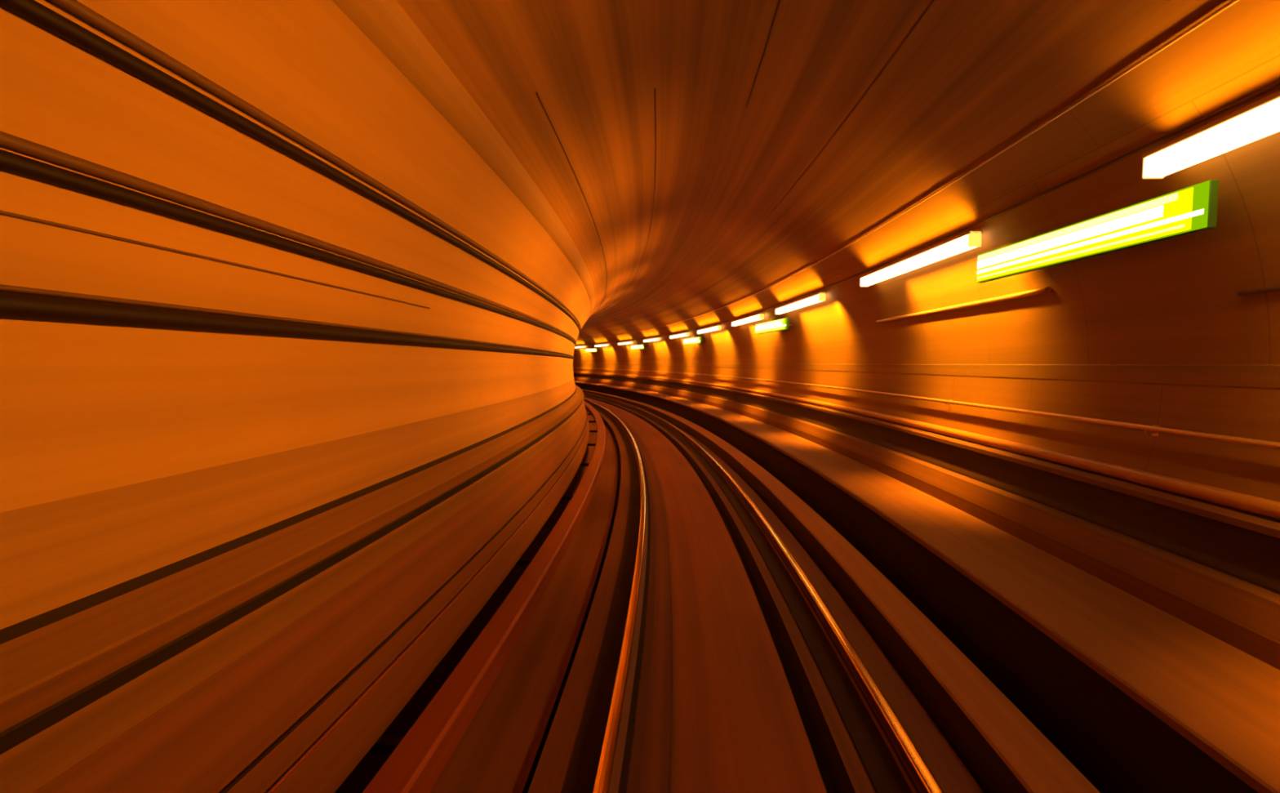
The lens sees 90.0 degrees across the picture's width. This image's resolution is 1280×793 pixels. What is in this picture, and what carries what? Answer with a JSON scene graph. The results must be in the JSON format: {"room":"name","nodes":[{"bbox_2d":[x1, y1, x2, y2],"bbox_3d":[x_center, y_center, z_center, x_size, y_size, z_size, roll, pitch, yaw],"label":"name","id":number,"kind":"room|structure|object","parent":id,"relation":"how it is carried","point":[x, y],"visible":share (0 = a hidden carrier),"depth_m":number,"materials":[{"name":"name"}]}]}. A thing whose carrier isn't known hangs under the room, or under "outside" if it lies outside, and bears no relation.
{"room":"underground passage","nodes":[
{"label":"underground passage","id":0,"kind":"room"},
{"bbox_2d":[0,0,595,629],"bbox_3d":[-6.316,-1.804,24.961,8.272,2.384,76.882,0,3,-9],"label":"wall","id":1,"kind":"structure","parent":0,"point":[85,408],"depth_m":2.60,"materials":[{"name":"concrete"}]},
{"bbox_2d":[0,209,430,308],"bbox_3d":[-2.662,-0.214,-4.286,0.440,0.012,18.414,1,3,8],"label":"cable","id":2,"kind":"object","parent":1,"relation":"attached to","point":[2,212],"visible":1,"depth_m":2.36,"materials":[{"name":"black rubber"}]},
{"bbox_2d":[0,284,573,356],"bbox_3d":[-6.612,-1.556,24.925,7.670,0.018,76.423,0,3,-9],"label":"cable","id":3,"kind":"object","parent":1,"relation":"attached to","point":[2,287],"visible":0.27,"depth_m":2.51,"materials":[{"name":"black rubber"}]},
{"bbox_2d":[0,391,574,644],"bbox_3d":[-6.599,-0.592,24.979,7.722,0.070,76.462,0,3,-9],"label":"trim","id":4,"kind":"structure","parent":1,"relation":"attached to","point":[15,630],"depth_m":2.46,"materials":[{"name":"metal"}]},
{"bbox_2d":[0,290,574,359],"bbox_3d":[-6.615,-1.508,24.927,7.730,0.080,76.444,0,3,-9],"label":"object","id":5,"kind":"object","parent":1,"relation":"attached to","point":[13,305],"visible":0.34,"depth_m":2.48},
{"bbox_2d":[0,377,576,628],"bbox_3d":[-6.571,-0.769,24.974,7.723,0.304,76.483,0,3,-9],"label":"trim","id":6,"kind":"structure","parent":1,"relation":"attached to","point":[55,553],"depth_m":2.47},
{"bbox_2d":[0,149,576,347],"bbox_3d":[-6.553,-1.899,24.916,7.711,0.056,76.481,0,3,-9],"label":"cable","id":7,"kind":"object","parent":1,"relation":"attached to","point":[11,162],"visible":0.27,"depth_m":2.42,"materials":[{"name":"black rubber"}]},
{"bbox_2d":[0,130,576,343],"bbox_3d":[-6.541,-1.952,24.916,7.699,0.042,76.485,0,3,-9],"label":"cable","id":8,"kind":"object","parent":1,"relation":"attached to","point":[8,141],"visible":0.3,"depth_m":2.41,"materials":[{"name":"black rubber"}]},
{"bbox_2d":[0,0,580,336],"bbox_3d":[-6.431,-2.285,24.916,7.721,0.056,76.576,0,3,-9],"label":"cable","id":9,"kind":"object","parent":1,"relation":"attached to","point":[32,11],"visible":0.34,"depth_m":2.30,"materials":[{"name":"black rubber"}]},
{"bbox_2d":[46,0,581,331],"bbox_3d":[-6.408,-2.345,24.917,7.709,0.042,76.589,0,3,-9],"label":"cable","id":10,"kind":"object","parent":1,"relation":"attached to","point":[73,7],"visible":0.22,"depth_m":2.44,"materials":[{"name":"black rubber"}]},
{"bbox_2d":[332,0,595,318],"bbox_3d":[-3.242,-2.367,15.172,4.332,0.161,57.380,1,3,-3],"label":"trim","id":11,"kind":"structure","parent":1,"relation":"attached to","point":[383,22],"depth_m":3.77,"materials":[{"name":"concrete"}]},
{"bbox_2d":[220,407,587,792],"bbox_3d":[-6.238,0.094,25.075,7.699,0.014,76.742,0,3,-9],"label":"cable","id":12,"kind":"object","parent":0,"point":[275,744],"visible":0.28,"depth_m":2.98,"materials":[{"name":"black rubber"}]},
{"bbox_2d":[266,408,588,792],"bbox_3d":[-6.209,0.224,25.087,7.705,0.018,76.768,0,3,-9],"label":"cable","id":13,"kind":"object","parent":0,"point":[283,778],"visible":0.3,"depth_m":3.25,"materials":[{"name":"plastic"}]},
{"bbox_2d":[429,395,983,792],"bbox_3d":[-4.895,0.844,25.336,11.070,0.290,79.097,0,3,-9],"label":"floor","id":14,"kind":"structure","parent":0,"point":[733,696],"depth_m":4.39,"materials":[{"name":"concrete"}]},
{"bbox_2d":[562,398,650,792],"bbox_3d":[-5.170,0.617,25.279,8.061,0.158,77.720,0,3,-9],"label":"rail","id":15,"kind":"object","parent":14,"relation":"on","point":[600,762],"visible":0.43,"depth_m":4.22,"materials":[{"name":"metal"}]},
{"bbox_2d":[583,391,943,792],"bbox_3d":[-3.743,0.623,25.514,8.177,0.158,78.879,0,3,-9],"label":"rail","id":16,"kind":"object","parent":14,"relation":"on","point":[892,762],"visible":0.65,"depth_m":4.33,"materials":[{"name":"metal"}]},
{"bbox_2d":[582,389,1100,792],"bbox_3d":[-3.185,0.822,25.617,8.238,0.650,79.340,0,3,-9],"label":"trim","id":17,"kind":"structure","parent":14,"relation":"on","point":[1002,750],"depth_m":4.13,"materials":[{"name":"concrete"}]},
{"bbox_2d":[396,0,1231,339],"bbox_3d":[-4.101,-3.442,25.238,11.576,0.917,79.868,0,3,-9],"label":"ceiling","id":18,"kind":"structure","parent":0,"point":[972,78],"depth_m":5.40,"materials":[{"name":"concrete"}]},
{"bbox_2d":[535,92,607,313],"bbox_3d":[-6.066,-3.733,34.010,4.582,0.010,59.816,0,3,-15],"label":"wire","id":19,"kind":"object","parent":18,"relation":"attached to","point":[535,92],"visible":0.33,"depth_m":6.27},
{"bbox_2d":[591,88,656,315],"bbox_3d":[-5.349,-4.242,34.724,4.457,0.010,59.253,0,3,-15],"label":"wire","id":20,"kind":"object","parent":18,"relation":"attached to","point":[655,88],"visible":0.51,"depth_m":7.98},
{"bbox_2d":[746,0,781,107],"bbox_3d":[-0.032,-2.353,-3.898,0.532,0.010,20.591,1,3,7],"label":"wire","id":21,"kind":"object","parent":18,"relation":"attached to","point":[780,0],"visible":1,"depth_m":5.17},
{"bbox_2d":[764,0,934,218],"bbox_3d":[1.028,-2.260,-1.990,0.762,0.010,24.818,1,3,6],"label":"wire","id":22,"kind":"object","parent":18,"relation":"attached to","point":[932,2],"visible":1,"depth_m":5.45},
{"bbox_2d":[577,0,1239,340],"bbox_3d":[-2.354,-3.063,25.546,8.015,0.018,79.865,0,3,-9],"label":"cable","id":23,"kind":"object","parent":18,"relation":"attached to","point":[1233,2],"visible":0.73,"depth_m":4.31,"materials":[{"name":"metal"}]},
{"bbox_2d":[573,0,1279,595],"bbox_3d":[-2.014,-1.411,25.691,8.705,3.332,80.412,0,3,-9],"label":"wall","id":24,"kind":"structure","parent":0,"point":[1174,300],"depth_m":4.81,"materials":[{"name":"concrete"}]},
{"bbox_2d":[362,400,605,792],"bbox_3d":[-5.888,0.445,25.151,7.911,0.251,77.100,0,3,-9],"label":"rail","id":25,"kind":"object","parent":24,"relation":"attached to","point":[416,760],"visible":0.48,"depth_m":3.54,"materials":[{"name":"metal"}]},
{"bbox_2d":[575,345,586,347],"bbox_3d":[-4.655,-3.795,49.010,0.168,0.165,3.140,0,3,-22],"label":"tube light","id":26,"kind":"object","parent":24,"relation":"attached to","point":[580,346],"visible":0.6,"depth_m":48.16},
{"bbox_2d":[586,347,597,351],"bbox_3d":[-3.414,-3.336,46.284,0.254,0.262,2.420,-1,3,-23],"label":"sign","id":27,"kind":"object","parent":24,"relation":"attached to","point":[595,349],"visible":1,"depth_m":46.01,"materials":[{"name":"plastic"}]},
{"bbox_2d":[594,343,608,346],"bbox_3d":[-2.608,-3.494,43.644,0.168,0.165,3.140,0,3,-19],"label":"tube light","id":28,"kind":"object","parent":24,"relation":"attached to","point":[601,344],"visible":1,"depth_m":43.28,"materials":[{"name":"white glass"}]},
{"bbox_2d":[617,341,633,344],"bbox_3d":[-0.862,-3.191,38.172,0.168,0.165,3.140,0,3,-16],"label":"tube light","id":29,"kind":"object","parent":24,"relation":"attached to","point":[624,342],"visible":1,"depth_m":37.85,"materials":[{"name":"white glass"}]},
{"bbox_2d":[631,344,644,349],"bbox_3d":[-0.036,-2.752,35.723,0.254,0.262,2.420,0,3,-17],"label":"sign","id":30,"kind":"object","parent":24,"relation":"attached to","point":[635,346],"visible":1,"depth_m":35.54,"materials":[{"name":"plastic"}]},
{"bbox_2d":[0,377,1279,792],"bbox_3d":[-4.182,0.152,25.417,12.590,1.442,80.232,0,3,-9],"label":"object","id":31,"kind":"structure","parent":24,"relation":"attached to","point":[180,682],"depth_m":2.97,"materials":[{"name":"concrete"}]},
{"bbox_2d":[643,337,660,342],"bbox_3d":[0.601,-2.882,32.513,0.168,0.165,3.140,0,3,-13],"label":"tube light","id":32,"kind":"object","parent":24,"relation":"attached to","point":[655,339],"visible":1,"depth_m":32.17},
{"bbox_2d":[669,332,689,338],"bbox_3d":[1.674,-2.595,27.184,0.168,0.165,3.140,0,3,-10],"label":"tube light","id":33,"kind":"object","parent":24,"relation":"attached to","point":[683,334],"visible":1,"depth_m":26.79,"materials":[{"name":"white glass"}]},
{"bbox_2d":[683,336,703,345],"bbox_3d":[2.147,-2.183,25.187,0.254,0.262,2.420,0,3,-11],"label":"sign","id":34,"kind":"object","parent":24,"relation":"attached to","point":[698,340],"visible":1,"depth_m":24.99,"materials":[{"name":"yellow plastic"}]},
{"bbox_2d":[697,324,721,333],"bbox_3d":[2.402,-2.336,22.315,0.168,0.165,3.140,0,3,-7],"label":"tube light","id":35,"kind":"object","parent":24,"relation":"attached to","point":[715,327],"visible":1,"depth_m":21.84,"materials":[{"name":"white glass"}]},
{"bbox_2d":[731,312,764,326],"bbox_3d":[2.903,-2.076,17.366,0.168,0.165,3.140,1,3,-4],"label":"tube light","id":36,"kind":"object","parent":24,"relation":"attached to","point":[759,316],"visible":1,"depth_m":16.89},
{"bbox_2d":[755,317,791,333],"bbox_3d":[3.192,-1.656,15.159,0.254,0.262,2.420,0,3,-6],"label":"sign","id":37,"kind":"object","parent":24,"relation":"attached to","point":[780,324],"visible":1,"depth_m":14.86,"materials":[{"name":"yellow plastic"}]},
{"bbox_2d":[775,292,826,314],"bbox_3d":[3.155,-1.836,12.757,0.168,0.165,3.140,1,3,-2],"label":"tube light","id":38,"kind":"object","parent":24,"relation":"attached to","point":[818,297],"visible":1,"depth_m":12.22,"materials":[{"name":"white glass"}]},
{"bbox_2d":[575,382,1257,792],"bbox_3d":[-2.831,0.648,25.666,8.368,1.000,79.665,0,3,-9],"label":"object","id":39,"kind":"structure","parent":24,"relation":"attached to","point":[1116,743],"depth_m":4.26,"materials":[{"name":"black"}]},
{"bbox_2d":[860,230,982,286],"bbox_3d":[3.192,-1.570,7.577,0.168,0.165,3.140,1,3,1],"label":"tube light","id":40,"kind":"object","parent":24,"relation":"attached to","point":[971,239],"visible":1,"depth_m":6.93,"materials":[{"name":"white glass"}]},
{"bbox_2d":[573,362,1279,389],"bbox_3d":[-1.697,-1.314,25.748,8.058,0.140,80.411,0,3,-9],"label":"trim","id":41,"kind":"structure","parent":24,"relation":"attached to","point":[1266,376],"depth_m":5.10,"materials":[{"name":"concrete"}]},
{"bbox_2d":[573,373,1279,594],"bbox_3d":[-1.864,-0.395,25.770,8.166,0.342,80.332,0,3,-9],"label":"trim","id":42,"kind":"structure","parent":24,"relation":"attached to","point":[1252,557],"depth_m":4.78,"materials":[{"name":"black metal"}]},
{"bbox_2d":[573,371,1279,538],"bbox_3d":[-1.869,-0.587,25.758,8.169,0.163,80.328,0,3,-9],"label":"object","id":43,"kind":"object","parent":24,"relation":"attached to","point":[1259,514],"visible":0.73,"depth_m":4.74,"materials":[{"name":"metal"}]},
{"bbox_2d":[573,367,1279,449],"bbox_3d":[-1.759,-0.931,25.758,8.141,0.080,80.354,0,3,-9],"label":"handrail","id":44,"kind":"object","parent":24,"relation":"attached to","point":[1155,429],"visible":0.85,"depth_m":4.92,"materials":[{"name":"metal"}]},
{"bbox_2d":[574,380,1279,792],"bbox_3d":[-2.457,0.107,25.698,8.794,0.068,80.116,0,3,-9],"label":"walkway","id":45,"kind":"object","parent":24,"relation":"attached to","point":[1221,698],"visible":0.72,"depth_m":3.60,"materials":[{"name":"concrete"}]},
{"bbox_2d":[577,81,1279,345],"bbox_3d":[-2.097,-2.706,25.608,8.040,0.022,80.078,0,3,-9],"label":"cable","id":46,"kind":"object","parent":24,"relation":"attached to","point":[1268,89],"visible":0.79,"depth_m":4.41,"materials":[{"name":"rubber"}]},
{"bbox_2d":[875,286,1051,323],"bbox_3d":[3.516,-1.012,7.486,0.068,0.048,4.123,1,3,1],"label":"conduit","id":47,"kind":"object","parent":24,"relation":"attached to","point":[1044,290],"visible":1,"depth_m":6.64,"materials":[{"name":"metal"}]},
{"bbox_2d":[977,179,1218,283],"bbox_3d":[3.244,-1.120,4.726,0.254,0.262,2.420,1,3,0],"label":"sign","id":48,"kind":"object","parent":24,"relation":"attached to","point":[1192,209],"visible":1,"depth_m":4.22,"materials":[{"name":"yellow plastic"}]},
{"bbox_2d":[1142,90,1279,178],"bbox_3d":[2.961,-1.300,2.248,0.168,0.165,3.140,1,3,4],"label":"tube light","id":49,"kind":"object","parent":24,"relation":"attached to","point":[1260,119],"visible":1,"depth_m":3.29,"materials":[{"name":"white glass"}]},
{"bbox_2d":[1236,285,1279,295],"bbox_3d":[3.162,-0.415,0.148,0.085,0.024,7.115,1,3,5],"label":"conduit","id":50,"kind":"object","parent":24,"relation":"attached to","point":[1273,288],"visible":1,"depth_m":3.55,"materials":[{"name":"brown metal"}]}
]}

